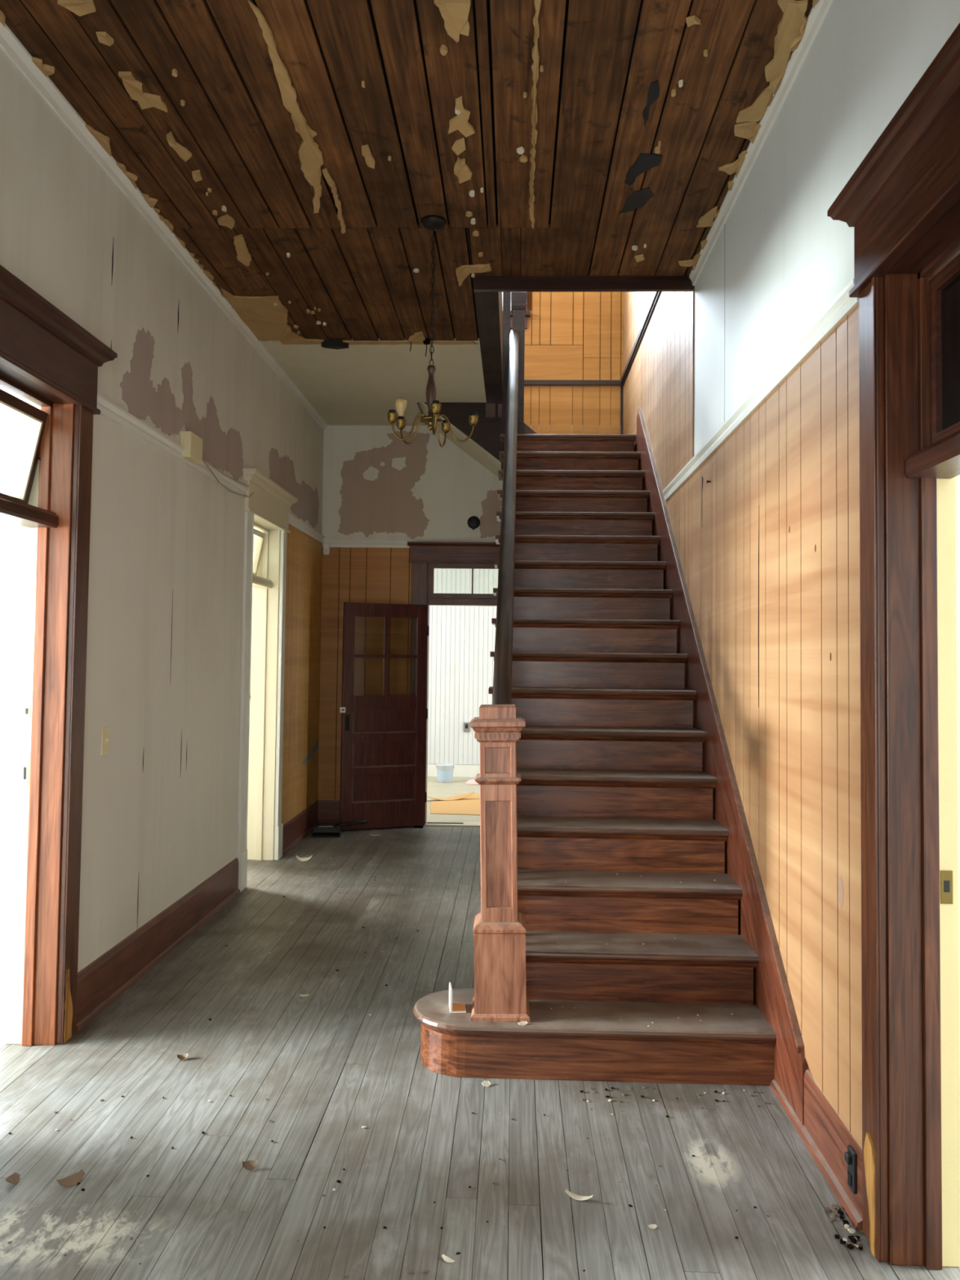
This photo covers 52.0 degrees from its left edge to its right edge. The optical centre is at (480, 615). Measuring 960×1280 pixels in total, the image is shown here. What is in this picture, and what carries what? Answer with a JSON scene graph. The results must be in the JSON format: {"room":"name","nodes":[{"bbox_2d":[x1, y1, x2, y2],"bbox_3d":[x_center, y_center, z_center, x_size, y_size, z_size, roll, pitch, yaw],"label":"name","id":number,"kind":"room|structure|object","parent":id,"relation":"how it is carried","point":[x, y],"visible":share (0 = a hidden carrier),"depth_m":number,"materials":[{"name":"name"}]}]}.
{"room":"abandoned building interior","nodes":[
{"label":"abandoned building interior","id":0,"kind":"room"},
{"bbox_2d":[0,405,22,578],"bbox_3d":[-3.761,-0.043,6.393,4.230,3.600,0.100,1,-2,2],"label":"wall","id":1,"kind":"structure","parent":0,"point":[11,423],"depth_m":6.35,"materials":[{"name":"paint"}]},
{"bbox_2d":[0,577,17,893],"bbox_3d":[-2.738,0.764,6.255,0.800,2.000,0.027,1,-2,2],"label":"door","id":2,"kind":"structure","parent":1,"relation":"in","point":[8,587],"depth_m":6.26,"materials":[{"name":"paint"}]},
{"bbox_2d":[0,47,324,972],"bbox_3d":[-1.734,-0.151,3.848,0.199,3.656,10.350,1,-2,2],"label":"wall","id":3,"kind":"structure","parent":0,"point":[160,810],"depth_m":4.89,"materials":[{"name":"white paint"}]},
{"bbox_2d":[0,264,117,1045],"bbox_3d":[-1.722,0.264,3.529,0.298,2.800,1.176,1,-2,2],"label":"door","id":4,"kind":"structure","parent":3,"relation":"in","point":[49,362],"depth_m":3.90,"materials":[{"name":"beige paint"}]},
{"bbox_2d":[0,388,48,503],"bbox_3d":[-1.795,-0.631,3.579,0.129,0.398,0.769,1,-2,2],"label":"transom window","id":5,"kind":"structure","parent":4,"relation":"attached to","point":[30,457],"depth_m":3.89,"materials":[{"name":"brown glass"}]},
{"bbox_2d":[101,726,109,755],"bbox_3d":[-1.626,0.547,4.285,0.018,0.120,0.072,1,-2,2],"label":"light switch","id":6,"kind":"object","parent":3,"relation":"attached to","point":[104,731],"visible":1,"depth_m":4.28,"materials":[{"name":"beige plastic"}]},
{"bbox_2d":[75,857,240,1031],"bbox_3d":[-1.600,1.625,5.181,0.030,0.220,2.370,1,-2,2],"label":"baseboard","id":7,"kind":"structure","parent":3,"relation":"attached to","point":[101,982],"depth_m":4.79,"materials":[{"name":"brown wood"}]},
{"bbox_2d":[0,22,327,430],"bbox_3d":[-1.604,-1.951,3.917,0.036,0.059,10.350,1,-2,2],"label":"trim","id":8,"kind":"structure","parent":3,"relation":"attached to","point":[10,44],"depth_m":4.37,"materials":[{"name":"white paint"}]},
{"bbox_2d":[97,392,248,497],"bbox_3d":[-1.572,-0.851,5.283,0.026,0.065,2.370,1,-2,2],"label":"trim","id":9,"kind":"structure","parent":3,"relation":"attached to","point":[108,409],"depth_m":4.81,"materials":[{"name":"white paint"}]},
{"bbox_2d":[179,431,203,464],"bbox_3d":[-1.552,-0.903,5.299,0.064,0.139,0.208,1,-2,2],"label":"door chime","id":10,"kind":"object","parent":3,"relation":"attached to","point":[192,443],"visible":1,"depth_m":5.23,"materials":[{"name":"beige plastic"}]},
{"bbox_2d":[202,458,253,497],"bbox_3d":[-1.527,-0.814,5.971,0.020,0.108,1.093,1,-2,2],"label":"wire","id":11,"kind":"object","parent":3,"relation":"attached to","point":[203,460],"visible":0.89,"depth_m":5.84,"materials":[{"name":"beige paint"}]},
{"bbox_2d":[208,462,248,486],"bbox_3d":[-1.525,-0.850,6.012,0.007,0.032,0.830,1,-2,2],"label":"wire","id":12,"kind":"object","parent":3,"relation":"attached to","point":[209,463],"visible":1,"depth_m":5.93,"materials":[{"name":"beige paint"}]},
{"bbox_2d":[236,468,297,891],"bbox_3d":[-1.602,0.437,6.973,0.298,2.740,1.256,1,-2,2],"label":"door","id":13,"kind":"structure","parent":3,"relation":"in","point":[260,827],"depth_m":7.36,"materials":[{"name":"white paint"}]},
{"bbox_2d":[253,528,265,575],"bbox_3d":[-1.685,-0.465,7.013,0.101,0.350,0.810,1,-2,2],"label":"transom window","id":14,"kind":"structure","parent":13,"relation":"attached to","point":[257,533],"depth_m":7.38,"materials":[{"name":"beige paint"}]},
{"bbox_2d":[282,800,319,855],"bbox_3d":[-1.494,1.750,8.212,0.030,0.220,1.460,1,-2,2],"label":"baseboard","id":15,"kind":"structure","parent":3,"relation":"attached to","point":[296,828],"depth_m":8.15,"materials":[{"name":"brown wood"}]},
{"bbox_2d":[288,514,324,543],"bbox_3d":[-1.466,-0.725,8.313,0.026,0.065,1.460,1,-2,2],"label":"trim","id":16,"kind":"structure","parent":3,"relation":"attached to","point":[293,521],"depth_m":8.26,"materials":[{"name":"white paint"}]},
{"bbox_2d":[0,0,818,425],"bbox_3d":[-0.254,-2.057,3.870,3.115,0.410,10.640,1,-2,2],"label":"ceiling","id":17,"kind":"structure","parent":0,"point":[298,151],"depth_m":4.04,"materials":[{"name":"brown wood"}]},
{"bbox_2d":[386,214,478,447],"bbox_3d":[-0.235,-1.382,4.813,0.397,1.082,0.359,-1,-3,39],"label":"chandelier","id":18,"kind":"object","parent":17,"relation":"hanging from","point":[433,223],"visible":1,"depth_m":4.76,"materials":[{"name":"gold metal"}]},
{"bbox_2d":[431,400,439,403],"bbox_3d":[-0.204,-0.986,4.567,0.036,0.018,0.035,1,-2,2],"label":"socket","id":19,"kind":"object","parent":18,"relation":"attached to","point":[435,401],"depth_m":4.55,"materials":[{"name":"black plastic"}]},
{"bbox_2d":[469,412,477,415],"bbox_3d":[-0.032,-0.975,4.780,0.036,0.018,0.035,1,-2,2],"label":"socket","id":20,"kind":"object","parent":18,"relation":"attached to","point":[471,413],"depth_m":4.76,"materials":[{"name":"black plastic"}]},
{"bbox_2d":[472,277,503,404],"bbox_3d":[0.080,-2.059,6.878,0.140,0.472,2.690,1,-2,2],"label":"trim","id":21,"kind":"structure","parent":17,"relation":"attached to","point":[489,307],"depth_m":6.66,"materials":[{"name":"black wood"}]},
{"bbox_2d":[427,568,493,764],"bbox_3d":[0.194,0.411,12.645,5.700,3.300,0.100,1,-2,2],"label":"wall","id":22,"kind":"structure","parent":0,"point":[446,569],"depth_m":12.60,"materials":[{"name":"paint"}]},
{"bbox_2d":[427,568,498,777],"bbox_3d":[0.191,0.408,12.582,5.500,3.300,0.025,1,-2,2],"label":"panelling","id":23,"kind":"structure","parent":22,"relation":"attached to","point":[471,750],"depth_m":12.59,"materials":[{"name":"white paint"}]},
{"bbox_2d":[463,722,469,732],"bbox_3d":[-0.171,1.423,12.546,0.080,0.120,0.016,1,-2,2],"label":"wall outlet","id":24,"kind":"object","parent":22,"relation":"attached to","point":[466,725],"visible":0.93,"depth_m":12.54,"materials":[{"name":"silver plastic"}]},
{"bbox_2d":[317,291,623,800],"bbox_3d":[-1.292,-1.302,9.128,5.545,6.400,0.148,1,-2,2],"label":"wall","id":25,"kind":"structure","parent":0,"point":[376,486],"depth_m":9.02,"materials":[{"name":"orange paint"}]},
{"bbox_2d":[323,542,329,555],"bbox_3d":[-1.406,-0.608,9.011,0.060,0.110,0.038,1,-2,2],"label":"sensor","id":26,"kind":"object","parent":25,"relation":"attached to","point":[326,545],"visible":1,"depth_m":9.00,"materials":[{"name":"white plastic"}]},
{"bbox_2d":[317,800,340,824],"bbox_3d":[-1.064,1.784,8.919,0.840,0.220,0.014,1,-2,2],"label":"baseboard","id":27,"kind":"structure","parent":25,"relation":"attached to","point":[328,813],"depth_m":8.92,"materials":[{"name":"brown wood"}]},
{"bbox_2d":[322,539,413,547],"bbox_3d":[-1.035,-0.656,9.014,0.840,0.065,0.026,1,-2,2],"label":"trim","id":28,"kind":"structure","parent":25,"relation":"attached to","point":[333,543],"depth_m":9.01,"materials":[{"name":"white paint"}]},
{"bbox_2d":[407,541,499,827],"bbox_3d":[-0.078,0.632,8.995,1.190,2.592,0.230,1,-2,2],"label":"door","id":29,"kind":"structure","parent":25,"relation":"in","point":[421,553],"depth_m":8.96,"materials":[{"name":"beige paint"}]},
{"bbox_2d":[339,602,428,830],"bbox_3d":[-0.852,0.884,8.747,0.818,1.985,0.064,2,-3,-24],"label":"panelled door","id":30,"kind":"structure","parent":29,"relation":"attached to","point":[384,737],"depth_m":8.74,"materials":[{"name":"brown wood"}]},
{"bbox_2d":[428,563,497,598],"bbox_3d":[-0.068,-0.313,9.001,0.800,0.318,0.035,1,-2,2],"label":"transom window","id":31,"kind":"structure","parent":29,"relation":"attached to","point":[432,566],"depth_m":8.99,"materials":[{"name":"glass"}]},
{"bbox_2d":[466,515,479,529],"bbox_3d":[-0.058,-0.845,8.980,0.116,0.128,0.040,1,-2,2],"label":"air vent","id":32,"kind":"object","parent":25,"relation":"in","point":[473,522],"visible":1,"depth_m":8.97,"materials":[{"name":"black plastic"}]},
{"bbox_2d":[510,291,530,328],"bbox_3d":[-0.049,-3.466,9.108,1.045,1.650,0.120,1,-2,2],"label":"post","id":33,"kind":"structure","parent":25,"relation":"in","point":[527,313],"depth_m":9.04,"materials":[{"name":"black wood"}]},
{"bbox_2d":[524,379,621,385],"bbox_3d":[0.364,-2.135,9.019,1.845,0.043,0.027,1,-2,2],"label":"trim","id":34,"kind":"structure","parent":25,"relation":"attached to","point":[526,382],"depth_m":8.99,"materials":[{"name":"black wood"}]},
{"bbox_2d":[620,385,623,434],"bbox_3d":[1.294,-1.753,8.976,0.021,0.690,0.012,1,-2,2],"label":"trim","id":35,"kind":"structure","parent":25,"relation":"attached to","point":[622,387],"depth_m":8.98,"materials":[{"name":"black wood"}]},
{"bbox_2d":[0,776,959,1279],"bbox_3d":[-1.575,1.788,5.489,8.500,0.080,14.200,1,-2,2],"label":"floor","id":36,"kind":"structure","parent":0,"point":[326,1068],"depth_m":3.15,"materials":[{"name":"grey wood"}]},
{"bbox_2d":[5,1172,19,1183],"bbox_3d":[-1.353,1.632,2.850,0.035,0.018,0.044,0,-2,6],"label":"dead leaf","id":37,"kind":"object","parent":36,"relation":"on","point":[14,1178],"visible":1,"depth_m":2.85,"materials":[{"name":"brown plant"}]},
{"bbox_2d":[56,1168,84,1186],"bbox_3d":[-1.184,1.631,2.847,0.035,0.024,0.076,-1,-3,40],"label":"dead leaf","id":38,"kind":"object","parent":36,"relation":"on","point":[73,1180],"visible":1,"depth_m":2.85,"materials":[{"name":"brown plant"}]},
{"bbox_2d":[177,1053,188,1060],"bbox_3d":[-1.127,1.670,3.730,0.040,0.019,0.030,2,-3,-21],"label":"dead leaf","id":39,"kind":"object","parent":36,"relation":"on","point":[182,1057],"visible":1,"depth_m":3.73,"materials":[{"name":"brown plant"}]},
{"bbox_2d":[242,1159,257,1169],"bbox_3d":[-0.689,1.644,2.947,0.044,0.019,0.030,1,-2,-15],"label":"dead leaf","id":40,"kind":"object","parent":36,"relation":"on","point":[251,1164],"visible":1,"depth_m":2.95,"materials":[{"name":"brown plant"}]},
{"bbox_2d":[296,854,312,861],"bbox_3d":[-1.310,1.805,7.332,0.118,0.041,0.050,1,-2,-4],"label":"paint curl","id":41,"kind":"object","parent":36,"relation":"on","point":[297,857],"visible":1,"depth_m":7.33,"materials":[{"name":"beige"}]},
{"bbox_2d":[299,994,309,996],"bbox_3d":[-0.791,1.710,4.433,0.044,0.005,0.030,1,-2,-9],"label":"paper scrap","id":42,"kind":"object","parent":36,"relation":"on","point":[300,995],"visible":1,"depth_m":4.43,"materials":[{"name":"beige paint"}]},
{"bbox_2d":[311,819,366,837],"bbox_3d":[-1.200,1.820,8.418,0.462,0.102,0.285,1,-2,-7],"label":"dustpan","id":43,"kind":"object","parent":36,"relation":"on","point":[317,831],"visible":1,"depth_m":8.47,"materials":[{"name":"black plastic"}]},
{"bbox_2d":[312,825,341,832],"bbox_3d":[-1.316,1.836,8.447,0.240,0.060,0.090,1,-2,-7],"label":"hood","id":44,"kind":"object","parent":43,"relation":"attached to","point":[316,828],"depth_m":8.47,"materials":[{"name":"black plastic"}]},
{"bbox_2d":[435,763,453,782],"bbox_3d":[-0.425,1.921,12.003,0.221,0.216,0.214,1,-2,2],"label":"paint bucket","id":45,"kind":"object","parent":36,"relation":"on","point":[445,771],"visible":1,"depth_m":11.92,"materials":[{"name":"white plastic"}]},
{"bbox_2d":[441,1253,454,1262],"bbox_3d":[-0.081,1.639,2.507,0.039,0.006,0.016,-1,-3,42],"label":"paint curl","id":46,"kind":"object","parent":36,"relation":"on","point":[445,1258],"visible":1,"depth_m":2.51,"materials":[{"name":"beige"}]},
{"bbox_2d":[430,793,479,815],"bbox_3d":[-0.037,1.959,10.275,0.960,0.005,1.520,1,-2,2],"label":"cardboard sheet","id":47,"kind":"object","parent":36,"relation":"on","point":[469,805],"visible":0.49,"depth_m":10.04,"materials":[{"name":"brown cardboard"}]},
{"bbox_2d":[426,791,475,800],"bbox_3d":[-0.349,1.925,10.498,0.599,0.073,0.160,1,-2,-18],"label":"flap","id":48,"kind":"object","parent":47,"relation":"on","point":[473,792],"visible":0.84,"depth_m":10.51,"materials":[{"name":"brown cardboard"}]},
{"bbox_2d":[464,778,479,785],"bbox_3d":[-0.050,1.994,11.843,0.265,0.064,0.213,-1,-3,32],"label":"cloth","id":49,"kind":"object","parent":36,"relation":"on","point":[473,782],"visible":0.48,"depth_m":11.78,"materials":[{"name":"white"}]},
{"bbox_2d":[481,1080,490,1086],"bbox_3d":[0.023,1.681,3.535,0.029,0.011,0.030,2,-3,-32],"label":"paint curl","id":50,"kind":"object","parent":36,"relation":"on","point":[486,1083],"visible":1,"depth_m":3.53,"materials":[{"name":"beige"}]},
{"bbox_2d":[564,1189,593,1200],"bbox_3d":[0.282,1.651,2.802,0.079,0.015,0.022,0,-3,22],"label":"flake","id":51,"kind":"object","parent":36,"relation":"on","point":[572,1195],"visible":1,"depth_m":2.80,"materials":[{"name":"beige paint"}]},
{"bbox_2d":[413,291,808,1124],"bbox_3d":[0.258,-0.705,6.159,1.885,5.000,5.639,1,-2,2],"label":"staircase","id":52,"kind":"structure","parent":36,"relation":"on","point":[604,753],"depth_m":4.39,"materials":[{"name":"brown wood"}]},
{"bbox_2d":[448,982,466,1013],"bbox_3d":[-0.086,1.455,3.751,0.060,0.085,0.090,1,-2,-5],"label":"folded card","id":53,"kind":"object","parent":52,"relation":"on","point":[454,1007],"visible":1,"depth_m":3.73,"materials":[{"name":"white paper"}]},
{"bbox_2d":[518,1021,528,1025],"bbox_3d":[0.157,1.491,3.598,0.034,0.009,0.022,2,-3,-27],"label":"paint curl","id":54,"kind":"object","parent":52,"relation":"on","point":[521,1023],"visible":1,"depth_m":3.60,"materials":[{"name":"beige"}]},
{"bbox_2d":[648,1224,657,1229],"bbox_3d":[0.467,1.653,2.664,0.022,0.004,0.020,1,-2,-15],"label":"paint curl","id":55,"kind":"object","parent":36,"relation":"on","point":[651,1226],"visible":1,"depth_m":2.66,"materials":[{"name":"beige"}]},
{"bbox_2d":[824,1206,831,1212],"bbox_3d":[0.973,1.661,2.753,0.020,0.006,0.013,0,-2,17],"label":"chip","id":56,"kind":"object","parent":36,"relation":"on","point":[826,1209],"visible":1,"depth_m":2.75,"materials":[{"name":"brown plant"}]},
{"bbox_2d":[831,1204,836,1208],"bbox_3d":[0.996,1.663,2.768,0.014,0.007,0.014,0,-2,10],"label":"chip","id":57,"kind":"object","parent":36,"relation":"on","point":[833,1206],"visible":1,"depth_m":2.77,"materials":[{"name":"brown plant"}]},
{"bbox_2d":[831,1210,837,1217],"bbox_3d":[0.985,1.661,2.732,0.014,0.008,0.014,2,-3,-29],"label":"chip","id":58,"kind":"object","parent":36,"relation":"on","point":[834,1213],"visible":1,"depth_m":2.73,"materials":[{"name":"brown plant"}]},
{"bbox_2d":[835,1204,840,1209],"bbox_3d":[1.006,1.662,2.765,0.014,0.006,0.015,3,-3,-44],"label":"chip","id":59,"kind":"object","parent":36,"relation":"on","point":[838,1207],"visible":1,"depth_m":2.76,"materials":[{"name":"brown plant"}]},
{"bbox_2d":[837,1209,844,1215],"bbox_3d":[1.004,1.661,2.738,0.011,0.006,0.023,2,-3,-29],"label":"chip","id":60,"kind":"object","parent":36,"relation":"on","point":[841,1212],"visible":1,"depth_m":2.74,"materials":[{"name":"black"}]},
{"bbox_2d":[840,1239,846,1244],"bbox_3d":[0.960,1.655,2.603,0.015,0.006,0.014,0,-2,11],"label":"chip","id":61,"kind":"object","parent":36,"relation":"on","point":[842,1241],"visible":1,"depth_m":2.60,"materials":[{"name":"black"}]},
{"bbox_2d":[842,1219,848,1224],"bbox_3d":[1.000,1.659,2.690,0.015,0.008,0.016,0,-2,6],"label":"chip","id":62,"kind":"object","parent":36,"relation":"on","point":[844,1221],"visible":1,"depth_m":2.69,"materials":[{"name":"black"}]},
{"bbox_2d":[846,1244,854,1248],"bbox_3d":[0.972,1.655,2.580,0.015,0.007,0.014,2,-3,-36],"label":"chip","id":63,"kind":"object","parent":36,"relation":"on","point":[849,1246],"visible":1,"depth_m":2.58,"materials":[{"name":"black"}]},
{"bbox_2d":[846,1240,854,1246],"bbox_3d":[0.978,1.655,2.593,0.014,0.008,0.020,3,-3,-39],"label":"chip","id":64,"kind":"object","parent":36,"relation":"on","point":[847,1242],"visible":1,"depth_m":2.59,"materials":[{"name":"brown plant"}]},
{"bbox_2d":[848,1227,855,1233],"bbox_3d":[1.001,1.657,2.650,0.016,0.008,0.016,-1,-3,41],"label":"chip","id":65,"kind":"object","parent":36,"relation":"on","point":[851,1230],"visible":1,"depth_m":2.65,"materials":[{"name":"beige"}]},
{"bbox_2d":[622,0,959,1148],"bbox_3d":[1.206,-1.491,3.800,0.180,6.400,10.350,1,-2,2],"label":"wall","id":66,"kind":"structure","parent":0,"point":[776,571],"depth_m":3.41,"materials":[{"name":"white paint"}]},
{"bbox_2d":[473,272,694,292],"bbox_3d":[0.579,-2.078,5.496,1.225,0.535,0.035,1,-2,2],"label":"trim","id":67,"kind":"structure","parent":66,"relation":"attached to","point":[502,283],"depth_m":5.47,"materials":[{"name":"black wood"}]},
{"bbox_2d":[620,291,661,386],"bbox_3d":[1.238,-2.192,7.258,0.035,0.055,3.500,1,-2,2],"label":"trim","id":68,"kind":"structure","parent":66,"relation":"attached to","point":[656,295],"depth_m":7.60,"materials":[{"name":"black wood"}]},
{"bbox_2d":[662,278,858,501],"bbox_3d":[1.131,-0.848,4.572,0.026,0.065,3.580,1,-2,2],"label":"trim","id":69,"kind":"structure","parent":66,"relation":"attached to","point":[842,304],"depth_m":3.63,"materials":[{"name":"white paint"}]},
{"bbox_2d":[688,0,833,285],"bbox_3d":[1.054,-1.996,2.051,0.030,0.059,6.805,1,-2,2],"label":"trim","id":70,"kind":"structure","parent":66,"relation":"attached to","point":[818,13],"depth_m":3.83,"materials":[{"name":"white paint"}]},
{"bbox_2d":[769,1069,862,1230],"bbox_3d":[1.052,1.579,3.115,0.036,0.205,0.895,1,-2,2],"label":"baseboard","id":71,"kind":"structure","parent":66,"relation":"attached to","point":[824,1135],"depth_m":2.95,"materials":[{"name":"brown wood"}]},
{"bbox_2d":[844,1145,857,1194],"bbox_3d":[1.030,1.541,2.739,0.022,0.110,0.052,1,-2,2],"label":"wall outlet","id":72,"kind":"object","parent":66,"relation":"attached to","point":[851,1156],"visible":1,"depth_m":2.73,"materials":[{"name":"black plastic"}]},
{"bbox_2d":[848,1171,851,1186],"bbox_3d":[1.029,1.567,2.738,0.003,0.028,0.024,1,-2,2],"label":"receptacle","id":73,"kind":"object","parent":72,"relation":"attached to","point":[849,1172],"depth_m":2.74,"materials":[{"name":"black plastic"}]},
{"bbox_2d":[827,22,959,1270],"bbox_3d":[1.101,0.223,2.120,0.278,2.835,1.316,1,-2,2],"label":"door frame","id":74,"kind":"structure","parent":66,"relation":"in","point":[901,203],"depth_m":2.56,"materials":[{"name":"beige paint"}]},
{"bbox_2d":[928,253,959,444],"bbox_3d":[1.184,-0.673,2.155,0.035,0.455,0.870,1,-2,2],"label":"transom window","id":75,"kind":"structure","parent":74,"relation":"attached to","point":[944,286],"depth_m":2.53,"materials":[{"name":"black wood"}]},
{"bbox_2d":[958,475,959,658],"bbox_3d":[3.278,0.014,5.743,4.055,3.600,0.100,1,-2,2],"label":"wall","id":76,"kind":"structure","parent":0,"point":[958,475],"depth_m":5.73,"materials":[{"name":"paint"}]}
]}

